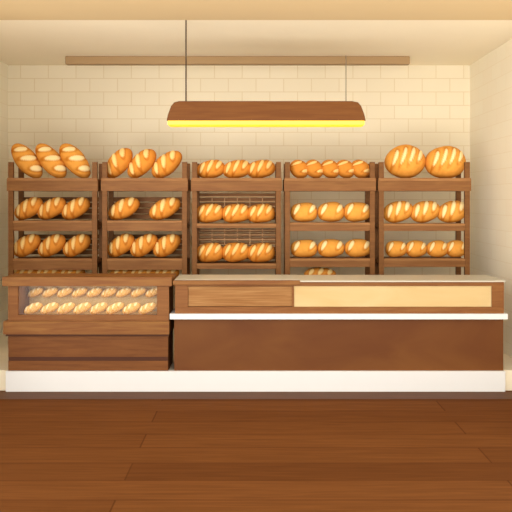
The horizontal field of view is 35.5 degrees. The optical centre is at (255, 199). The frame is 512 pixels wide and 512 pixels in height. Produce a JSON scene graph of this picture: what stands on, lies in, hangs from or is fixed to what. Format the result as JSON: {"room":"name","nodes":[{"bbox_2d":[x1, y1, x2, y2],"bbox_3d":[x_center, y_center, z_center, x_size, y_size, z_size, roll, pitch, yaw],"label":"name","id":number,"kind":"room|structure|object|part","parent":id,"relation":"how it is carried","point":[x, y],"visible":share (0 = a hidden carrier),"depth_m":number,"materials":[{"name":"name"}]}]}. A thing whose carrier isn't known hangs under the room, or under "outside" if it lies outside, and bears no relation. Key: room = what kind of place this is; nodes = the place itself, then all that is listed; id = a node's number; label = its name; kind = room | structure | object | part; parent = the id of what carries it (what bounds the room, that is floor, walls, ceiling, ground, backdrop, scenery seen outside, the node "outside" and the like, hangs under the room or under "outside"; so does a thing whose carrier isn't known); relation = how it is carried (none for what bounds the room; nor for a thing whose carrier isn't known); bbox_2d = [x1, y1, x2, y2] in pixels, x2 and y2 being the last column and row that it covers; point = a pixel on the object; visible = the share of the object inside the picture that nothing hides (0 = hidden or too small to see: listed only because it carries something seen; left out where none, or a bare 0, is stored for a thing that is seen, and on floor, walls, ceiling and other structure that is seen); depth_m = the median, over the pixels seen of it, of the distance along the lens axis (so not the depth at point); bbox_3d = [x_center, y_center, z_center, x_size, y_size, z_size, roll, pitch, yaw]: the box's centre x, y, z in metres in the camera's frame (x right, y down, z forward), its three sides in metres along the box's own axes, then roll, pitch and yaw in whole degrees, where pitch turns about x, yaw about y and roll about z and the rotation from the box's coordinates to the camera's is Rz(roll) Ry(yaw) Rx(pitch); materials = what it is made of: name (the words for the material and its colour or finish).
{"room":"food shop","nodes":[
{"label":"food shop","id":0,"kind":"room"},
{"bbox_2d":[0,61,7,335],"bbox_3d":[-3.299,0.083,8.200,0.150,3.875,4.400,0,0,0],"label":"wall","id":1,"kind":"structure","parent":0,"point":[3,67],"depth_m":10.22,"materials":[{"name":"paint"}]},
{"bbox_2d":[8,65,469,331],"bbox_3d":[-0.222,0.083,10.475,6.304,3.875,0.150,0,0,0],"label":"wall","id":2,"kind":"structure","parent":0,"point":[100,111],"depth_m":10.40,"materials":[{"name":"brick"}]},
{"bbox_2d":[0,391,511,511],"bbox_3d":[-0.222,1.970,7.550,6.304,0.100,5.700,0,0,0],"label":"floor","id":3,"kind":"structure","parent":0,"point":[57,455],"depth_m":6.01,"materials":[{"name":"brown wood"}]},
{"bbox_2d":[0,20,511,64],"bbox_3d":[-0.222,-1.805,8.200,6.004,0.100,4.400,0,0,0],"label":"ceiling","id":4,"kind":"structure","parent":0,"point":[22,42],"depth_m":8.69,"materials":[{"name":"paint"}]},
{"bbox_2d":[65,56,409,65],"bbox_3d":[-0.225,-1.706,9.810,4.205,0.097,0.120,0,0,0],"label":"ceiling beam","id":5,"kind":"structure","parent":4,"relation":"attached to","point":[69,60],"depth_m":9.75,"materials":[{"name":"brown wood"}]},
{"bbox_2d":[167,20,365,126],"bbox_3d":[0.122,-1.243,8.707,1.958,1.044,2.070,0,0,0],"label":"pendant lamp","id":6,"kind":"object","parent":4,"relation":"hanging from","point":[185,113],"visible":0.98,"depth_m":7.69,"materials":[{"name":"brown wood"}]},
{"bbox_3d":[-0.682,-1.353,7.800,0.014,0.804,0.014,0,0,0],"label":"cord","id":7,"kind":"part","parent":6,"relation":"part of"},
{"bbox_3d":[0.098,-0.858,7.800,1.909,0.195,0.257,0,0,0],"label":"lamp shade","id":8,"kind":"part","parent":6,"relation":"part of","materials":[{"name":"brown wood"}]},
{"bbox_2d":[168,121,364,126],"bbox_3d":[0.098,-0.742,7.798,1.892,0.040,0.245,0,0,0],"label":"diffuser","id":9,"kind":"object","parent":6,"relation":"attached to","point":[171,123],"depth_m":7.68,"materials":[{"name":"yellow plastic"}]},
{"bbox_2d":[0,332,511,390],"bbox_3d":[-0.222,1.817,9.230,6.004,0.205,2.340,0,0,0],"label":"platform","id":10,"kind":"object","parent":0,"point":[507,360],"visible":0.11,"depth_m":8.29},
{"bbox_2d":[7,162,101,274],"bbox_3d":[-2.366,0.636,9.516,1.058,2.156,0.468,0,0,0],"label":"rack","id":11,"kind":"object","parent":10,"relation":"on","point":[20,184],"visible":0.6,"depth_m":9.30,"materials":[{"name":"brown wood"}]},
{"bbox_2d":[14,270,35,273],"bbox_3d":[-2.755,0.869,9.491,0.320,0.162,0.154,0,0,0],"label":"bread loaf","id":12,"kind":"object","parent":11,"relation":"in","point":[15,271],"visible":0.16,"depth_m":9.43,"materials":[{"name":"orange food"}]},
{"bbox_2d":[11,143,42,177],"bbox_3d":[-2.718,-0.464,9.486,0.367,0.418,0.237,0,0,0],"label":"baguette","id":13,"kind":"object","parent":11,"relation":"on","point":[26,160],"visible":0.94,"depth_m":9.41,"materials":[{"name":"orange food"}]},
{"bbox_2d":[14,234,40,256],"bbox_3d":[-2.720,0.538,9.487,0.334,0.279,0.217,0,0,0],"label":"loaf","id":14,"kind":"object","parent":11,"relation":"in","point":[24,246],"visible":0.92,"depth_m":9.42,"materials":[{"name":"orange food"}]},
{"bbox_2d":[14,197,42,219],"bbox_3d":[-2.696,0.099,9.488,0.342,0.274,0.207,0,0,0],"label":"loaf","id":15,"kind":"object","parent":11,"relation":"in","point":[28,208],"visible":0.96,"depth_m":9.42,"materials":[{"name":"orange food"}]},
{"bbox_2d":[35,270,59,272],"bbox_3d":[-2.470,0.866,9.491,0.320,0.167,0.160,0,0,0],"label":"bread loaf","id":16,"kind":"object","parent":11,"relation":"in","point":[37,271],"visible":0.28,"depth_m":9.43,"materials":[{"name":"orange food"}]},
{"bbox_2d":[35,143,66,177],"bbox_3d":[-2.433,-0.464,9.486,0.368,0.419,0.234,0,0,0],"label":"baguette","id":17,"kind":"object","parent":11,"relation":"on","point":[49,158],"visible":0.94,"depth_m":9.41,"materials":[{"name":"orange food"}]},
{"bbox_2d":[37,197,65,219],"bbox_3d":[-2.423,0.099,9.488,0.342,0.274,0.207,0,0,0],"label":"loaf","id":18,"kind":"object","parent":11,"relation":"in","point":[53,207],"visible":1,"depth_m":9.42,"materials":[{"name":"orange food"}]},
{"bbox_2d":[38,234,65,256],"bbox_3d":[-2.423,0.539,9.488,0.334,0.278,0.216,0,0,0],"label":"loaf","id":19,"kind":"object","parent":11,"relation":"in","point":[53,244],"visible":1,"depth_m":9.42,"materials":[{"name":"orange food"}]},
{"bbox_2d":[59,270,85,272],"bbox_3d":[-2.185,0.866,9.491,0.320,0.167,0.160,0,0,0],"label":"bread loaf","id":20,"kind":"object","parent":11,"relation":"in","point":[61,271],"visible":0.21,"depth_m":9.43,"materials":[{"name":"orange food"}]},
{"bbox_2d":[59,143,90,177],"bbox_3d":[-2.149,-0.464,9.486,0.367,0.419,0.236,0,0,0],"label":"baguette","id":21,"kind":"object","parent":11,"relation":"on","point":[71,156],"visible":0.94,"depth_m":9.41,"materials":[{"name":"orange food"}]},
{"bbox_2d":[61,197,89,219],"bbox_3d":[-2.138,0.099,9.488,0.342,0.274,0.207,0,0,0],"label":"loaf","id":22,"kind":"object","parent":11,"relation":"in","point":[77,207],"visible":1,"depth_m":9.42,"materials":[{"name":"orange food"}]},
{"bbox_2d":[63,234,90,256],"bbox_3d":[-2.126,0.537,9.488,0.336,0.281,0.209,0,0,0],"label":"loaf","id":23,"kind":"object","parent":11,"relation":"in","point":[78,244],"visible":1,"depth_m":9.42,"materials":[{"name":"orange food"}]},
{"bbox_2d":[2,273,175,370],"bbox_3d":[-1.685,1.242,8.235,1.690,0.944,0.530,0,0,0],"label":"display case","id":24,"kind":"object","parent":10,"relation":"on","point":[118,341],"visible":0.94,"depth_m":8.01,"materials":[{"name":"brown wood"}]},
{"bbox_2d":[24,287,156,313],"bbox_3d":[-1.678,1.031,8.211,1.390,0.258,0.285,0,0,0],"label":"bread loaves","id":25,"kind":"object","parent":24,"relation":"in","point":[32,308],"visible":0.98,"depth_m":8.11,"materials":[{"name":"food"}]},
{"bbox_2d":[101,162,190,310],"bbox_3d":[-1.296,0.636,9.516,1.011,2.156,0.468,0,0,0],"label":"rack","id":26,"kind":"object","parent":10,"relation":"on","point":[108,185],"visible":0.59,"depth_m":9.30,"materials":[{"name":"brown wood"}]},
{"bbox_2d":[108,270,129,272],"bbox_3d":[-1.639,0.868,9.491,0.320,0.165,0.157,0,0,0],"label":"bread loaf","id":27,"kind":"object","parent":26,"relation":"in","point":[109,271],"visible":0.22,"depth_m":9.43,"materials":[{"name":"orange food"}]},
{"bbox_2d":[108,148,132,177],"bbox_3d":[-1.628,-0.436,9.486,0.333,0.364,0.235,0,0,0],"label":"loaf","id":28,"kind":"object","parent":26,"relation":"in","point":[118,163],"visible":0.83,"depth_m":9.41,"materials":[{"name":"orange food"}]},
{"bbox_2d":[108,233,134,256],"bbox_3d":[-1.604,0.536,9.488,0.334,0.284,0.208,0,0,0],"label":"loaf","id":29,"kind":"object","parent":26,"relation":"in","point":[121,244],"visible":0.91,"depth_m":9.42,"materials":[{"name":"orange food"}]},
{"bbox_2d":[108,197,139,219],"bbox_3d":[-1.568,0.101,9.487,0.377,0.270,0.219,0,0,0],"label":"loaf","id":30,"kind":"object","parent":26,"relation":"in","point":[123,208],"visible":1,"depth_m":9.42,"materials":[{"name":"orange food"}]},
{"bbox_2d":[127,149,155,177],"bbox_3d":[-1.355,-0.430,9.487,0.347,0.352,0.232,0,0,0],"label":"loaf","id":31,"kind":"object","parent":26,"relation":"in","point":[142,162],"visible":0.98,"depth_m":9.41,"materials":[{"name":"orange food"}]},
{"bbox_2d":[130,270,153,272],"bbox_3d":[-1.354,0.864,9.490,0.320,0.171,0.164,0,0,0],"label":"bread loaf","id":32,"kind":"object","parent":26,"relation":"in","point":[131,271],"visible":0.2,"depth_m":9.43,"materials":[{"name":"orange food"}]},
{"bbox_2d":[130,233,157,256],"bbox_3d":[-1.331,0.536,9.487,0.333,0.283,0.214,0,0,0],"label":"loaf","id":33,"kind":"object","parent":26,"relation":"in","point":[145,244],"visible":1,"depth_m":9.42,"materials":[{"name":"orange food"}]},
{"bbox_2d":[149,197,180,219],"bbox_3d":[-1.081,0.101,9.487,0.377,0.270,0.220,0,0,0],"label":"loaf","id":34,"kind":"object","parent":26,"relation":"in","point":[163,208],"visible":1,"depth_m":9.42,"materials":[{"name":"orange food"}]},
{"bbox_2d":[151,150,181,177],"bbox_3d":[-1.058,-0.421,9.486,0.365,0.334,0.236,0,0,0],"label":"loaf","id":35,"kind":"object","parent":26,"relation":"in","point":[166,164],"visible":0.97,"depth_m":9.41,"materials":[{"name":"orange food"}]},
{"bbox_2d":[154,270,178,276],"bbox_3d":[-1.069,0.866,9.490,0.320,0.167,0.160,0,0,0],"label":"bread loaf","id":36,"kind":"object","parent":26,"relation":"in","point":[155,271],"visible":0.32,"depth_m":9.43,"materials":[{"name":"orange food"}]},
{"bbox_2d":[153,234,180,256],"bbox_3d":[-1.058,0.538,9.487,0.332,0.280,0.220,0,0,0],"label":"loaf","id":37,"kind":"object","parent":26,"relation":"in","point":[166,245],"visible":1,"depth_m":9.41,"materials":[{"name":"orange food"}]},
{"bbox_2d":[191,162,281,274],"bbox_3d":[-0.227,0.636,9.516,1.058,2.156,0.468,0,0,0],"label":"rack","id":38,"kind":"object","parent":10,"relation":"on","point":[198,184],"visible":0.7,"depth_m":9.30,"materials":[{"name":"brown wood"}]},
{"bbox_2d":[197,243,222,261],"bbox_3d":[-0.546,0.621,9.488,0.333,0.229,0.215,0,0,0],"label":"bread loaf","id":39,"kind":"object","parent":38,"relation":"in","point":[208,252],"visible":0.86,"depth_m":9.41,"materials":[{"name":"orange food"}]},
{"bbox_2d":[197,203,222,222],"bbox_3d":[-0.546,0.156,9.487,0.333,0.230,0.218,0,0,0],"label":"bread loaf","id":40,"kind":"object","parent":38,"relation":"in","point":[206,213],"visible":0.84,"depth_m":9.41,"materials":[{"name":"orange food"}]},
{"bbox_2d":[197,160,224,177],"bbox_3d":[-0.534,-0.367,9.488,0.342,0.225,0.209,0,0,0],"label":"bread loaf","id":41,"kind":"object","parent":38,"relation":"in","point":[210,168],"visible":0.89,"depth_m":9.42,"materials":[{"name":"orange food"}]},
{"bbox_2d":[223,242,248,261],"bbox_3d":[-0.238,0.620,9.487,0.333,0.232,0.220,0,0,0],"label":"bread loaf","id":42,"kind":"object","parent":38,"relation":"in","point":[232,252],"visible":0.98,"depth_m":9.41,"materials":[{"name":"orange food"}]},
{"bbox_2d":[223,204,248,222],"bbox_3d":[-0.238,0.157,9.487,0.333,0.228,0.214,0,0,0],"label":"bread loaf","id":43,"kind":"object","parent":38,"relation":"in","point":[232,213],"visible":0.95,"depth_m":9.41,"materials":[{"name":"orange food"}]},
{"bbox_2d":[223,160,249,177],"bbox_3d":[-0.226,-0.367,9.488,0.342,0.224,0.207,0,0,0],"label":"bread loaf","id":44,"kind":"object","parent":38,"relation":"in","point":[236,168],"visible":0.92,"depth_m":9.41,"materials":[{"name":"orange food"}]},
{"bbox_2d":[248,243,274,261],"bbox_3d":[0.059,0.622,9.488,0.333,0.229,0.214,0,0,0],"label":"bread loaf","id":45,"kind":"object","parent":38,"relation":"in","point":[259,252],"visible":0.98,"depth_m":9.41,"materials":[{"name":"orange food"}]},
{"bbox_2d":[248,204,274,222],"bbox_3d":[0.059,0.157,9.488,0.333,0.229,0.213,0,0,0],"label":"bread loaf","id":46,"kind":"object","parent":38,"relation":"in","point":[258,213],"visible":0.99,"depth_m":9.41,"materials":[{"name":"orange food"}]},
{"bbox_2d":[248,160,274,177],"bbox_3d":[0.059,-0.367,9.488,0.342,0.224,0.207,0,0,0],"label":"bread loaf","id":47,"kind":"object","parent":38,"relation":"in","point":[259,168],"visible":0.94,"depth_m":9.42,"materials":[{"name":"orange food"}]},
{"bbox_2d":[6,370,504,391],"bbox_3d":[-0.005,1.812,8.023,4.990,0.205,0.075,0,0,0],"label":"counter base","id":48,"kind":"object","parent":10,"relation":"attached to","point":[170,380],"depth_m":7.99,"materials":[{"name":"white laminate"}]},
{"bbox_2d":[283,162,375,274],"bbox_3d":[0.860,0.636,9.516,1.070,2.156,0.468,0,0,0],"label":"rack","id":49,"kind":"object","parent":10,"relation":"on","point":[368,184],"visible":0.67,"depth_m":9.30,"materials":[{"name":"brown wood"}]},
{"bbox_2d":[290,160,306,177],"bbox_3d":[0.513,-0.366,9.491,0.232,0.224,0.197,0,0,0],"label":"bread roll","id":50,"kind":"object","parent":49,"relation":"in","point":[298,169],"visible":0.92,"depth_m":9.42,"materials":[{"name":"orange food"}]},
{"bbox_2d":[290,202,317,221],"bbox_3d":[0.570,0.144,9.489,0.321,0.231,0.217,0,0,0],"label":"bun","id":51,"kind":"object","parent":49,"relation":"in","point":[300,212],"visible":1,"depth_m":9.41,"materials":[{"name":"orange food"}]},
{"bbox_2d":[290,240,317,256],"bbox_3d":[0.570,0.574,9.490,0.321,0.208,0.194,0,0,0],"label":"bun","id":52,"kind":"object","parent":49,"relation":"in","point":[299,248],"visible":1,"depth_m":9.42,"materials":[{"name":"orange food"}]},
{"bbox_2d":[306,160,322,177],"bbox_3d":[0.690,-0.367,9.491,0.234,0.226,0.192,0,0,0],"label":"bread roll","id":53,"kind":"object","parent":49,"relation":"in","point":[314,167],"visible":0.9,"depth_m":9.42,"materials":[{"name":"orange food"}]},
{"bbox_2d":[304,267,335,274],"bbox_3d":[0.760,0.875,9.491,0.380,0.150,0.144,0,0,0],"label":"bread loaf","id":54,"kind":"object","parent":49,"relation":"in","point":[317,270],"visible":0.57,"depth_m":9.45,"materials":[{"name":"orange food"}]},
{"bbox_2d":[321,160,338,177],"bbox_3d":[0.881,-0.366,9.491,0.232,0.224,0.197,0,0,0],"label":"bread roll","id":55,"kind":"object","parent":49,"relation":"in","point":[330,168],"visible":0.99,"depth_m":9.42,"materials":[{"name":"orange food"}]},
{"bbox_2d":[317,202,343,221],"bbox_3d":[0.891,0.140,9.490,0.321,0.239,0.223,0,0,0],"label":"bun","id":56,"kind":"object","parent":49,"relation":"in","point":[329,211],"visible":1,"depth_m":9.41,"materials":[{"name":"orange food"}]},
{"bbox_2d":[318,239,344,256],"bbox_3d":[0.891,0.571,9.491,0.321,0.214,0.199,0,0,0],"label":"bun","id":57,"kind":"object","parent":49,"relation":"in","point":[327,247],"visible":1,"depth_m":9.42,"materials":[{"name":"orange food"}]},
{"bbox_2d":[337,160,353,177],"bbox_3d":[1.059,-0.366,9.491,0.232,0.224,0.196,0,0,0],"label":"bread roll","id":58,"kind":"object","parent":49,"relation":"in","point":[345,167],"visible":0.94,"depth_m":9.42,"materials":[{"name":"orange food"}]},
{"bbox_2d":[344,202,368,221],"bbox_3d":[1.199,0.143,9.490,0.321,0.234,0.217,0,0,0],"label":"bun","id":59,"kind":"object","parent":49,"relation":"in","point":[353,211],"visible":0.84,"depth_m":9.41,"materials":[{"name":"orange food"}]},
{"bbox_2d":[345,239,368,256],"bbox_3d":[1.211,0.570,9.491,0.321,0.217,0.201,0,0,0],"label":"bun","id":60,"kind":"object","parent":49,"relation":"in","point":[354,247],"visible":0.86,"depth_m":9.42,"materials":[{"name":"orange food"}]},
{"bbox_2d":[352,160,368,177],"bbox_3d":[1.238,-0.367,9.491,0.233,0.224,0.195,0,0,0],"label":"bread roll","id":61,"kind":"object","parent":49,"relation":"in","point":[361,168],"visible":0.85,"depth_m":9.42,"materials":[{"name":"orange food"}]},
{"bbox_2d":[170,275,507,370],"bbox_3d":[0.825,1.257,8.285,3.370,0.914,0.630,0,0,0],"label":"counter","id":62,"kind":"object","parent":10,"relation":"on","point":[222,322],"depth_m":8.02,"materials":[{"name":"brown wood"}]},
{"bbox_2d":[375,162,470,274],"bbox_3d":[1.959,0.636,9.516,1.081,2.156,0.468,0,0,0],"label":"rack","id":63,"kind":"object","parent":10,"relation":"on","point":[457,184],"visible":0.57,"depth_m":9.30,"materials":[{"name":"brown wood"}]},
{"bbox_2d":[385,241,406,256],"bbox_3d":[1.663,0.581,9.492,0.256,0.194,0.180,0,0,0],"label":"bread roll","id":64,"kind":"object","parent":63,"relation":"in","point":[392,248],"visible":1,"depth_m":9.43,"materials":[{"name":"orange food"}]},
{"bbox_2d":[384,201,412,222],"bbox_3d":[1.686,0.140,9.486,0.362,0.263,0.236,0,0,0],"label":"bread loaf","id":65,"kind":"object","parent":63,"relation":"in","point":[397,211],"visible":0.9,"depth_m":9.40,"materials":[{"name":"orange food"}]},
{"bbox_2d":[384,144,425,177],"bbox_3d":[1.769,-0.457,9.475,0.486,0.404,0.377,0,0,0],"label":"boule","id":66,"kind":"object","parent":63,"relation":"on","point":[403,161],"visible":0.99,"depth_m":9.36,"materials":[{"name":"orange food"}]},
{"bbox_2d":[406,240,426,256],"bbox_3d":[1.900,0.579,9.492,0.256,0.199,0.185,0,0,0],"label":"bread roll","id":67,"kind":"object","parent":63,"relation":"in","point":[415,248],"visible":0.95,"depth_m":9.42,"materials":[{"name":"orange food"}]},
{"bbox_2d":[411,201,439,222],"bbox_3d":[2.007,0.139,9.485,0.362,0.264,0.243,0,0,0],"label":"bread loaf","id":68,"kind":"object","parent":63,"relation":"in","point":[423,211],"visible":0.94,"depth_m":9.40,"materials":[{"name":"orange food"}]},
{"bbox_2d":[427,240,447,256],"bbox_3d":[2.149,0.578,9.491,0.256,0.200,0.186,0,0,0],"label":"bread roll","id":69,"kind":"object","parent":63,"relation":"in","point":[437,248],"visible":1,"depth_m":9.43,"materials":[{"name":"orange food"}]},
{"bbox_2d":[425,146,465,177],"bbox_3d":[2.244,-0.448,9.476,0.486,0.388,0.360,0,0,0],"label":"boule","id":70,"kind":"object","parent":63,"relation":"on","point":[444,161],"visible":0.92,"depth_m":9.36,"materials":[{"name":"orange food"}]},
{"bbox_2d":[437,200,463,222],"bbox_3d":[2.327,0.138,9.486,0.362,0.266,0.246,0,0,0],"label":"bread loaf","id":71,"kind":"object","parent":63,"relation":"in","point":[450,211],"visible":0.77,"depth_m":9.40,"materials":[{"name":"orange food"}]},
{"bbox_2d":[447,240,463,256],"bbox_3d":[2.375,0.578,9.491,0.256,0.201,0.186,0,0,0],"label":"bread roll","id":72,"kind":"object","parent":63,"relation":"in","point":[455,247],"visible":0.71,"depth_m":9.42,"materials":[{"name":"orange food"}]},
{"bbox_2d":[470,39,511,357],"bbox_3d":[2.855,0.083,8.200,0.150,3.875,4.400,0,0,0],"label":"wall","id":73,"kind":"structure","parent":0,"point":[490,75],"depth_m":9.40,"materials":[{"name":"paint"}]},
{"bbox_2d":[0,0,511,19],"bbox_3d":[-0.222,-1.740,6.835,6.004,0.030,1.670,0,0,0],"label":"trim","id":74,"kind":"structure","parent":73,"relation":"attached to","point":[9,9],"depth_m":7.25,"materials":[{"name":"paint"}]},
{"bbox_2d":[0,392,511,398],"bbox_3d":[-0.222,1.919,7.850,6.004,0.006,0.300,0,0,0],"label":"trim","id":75,"kind":"structure","parent":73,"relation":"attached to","point":[3,395],"depth_m":7.84,"materials":[{"name":"brown wood"}]}
]}

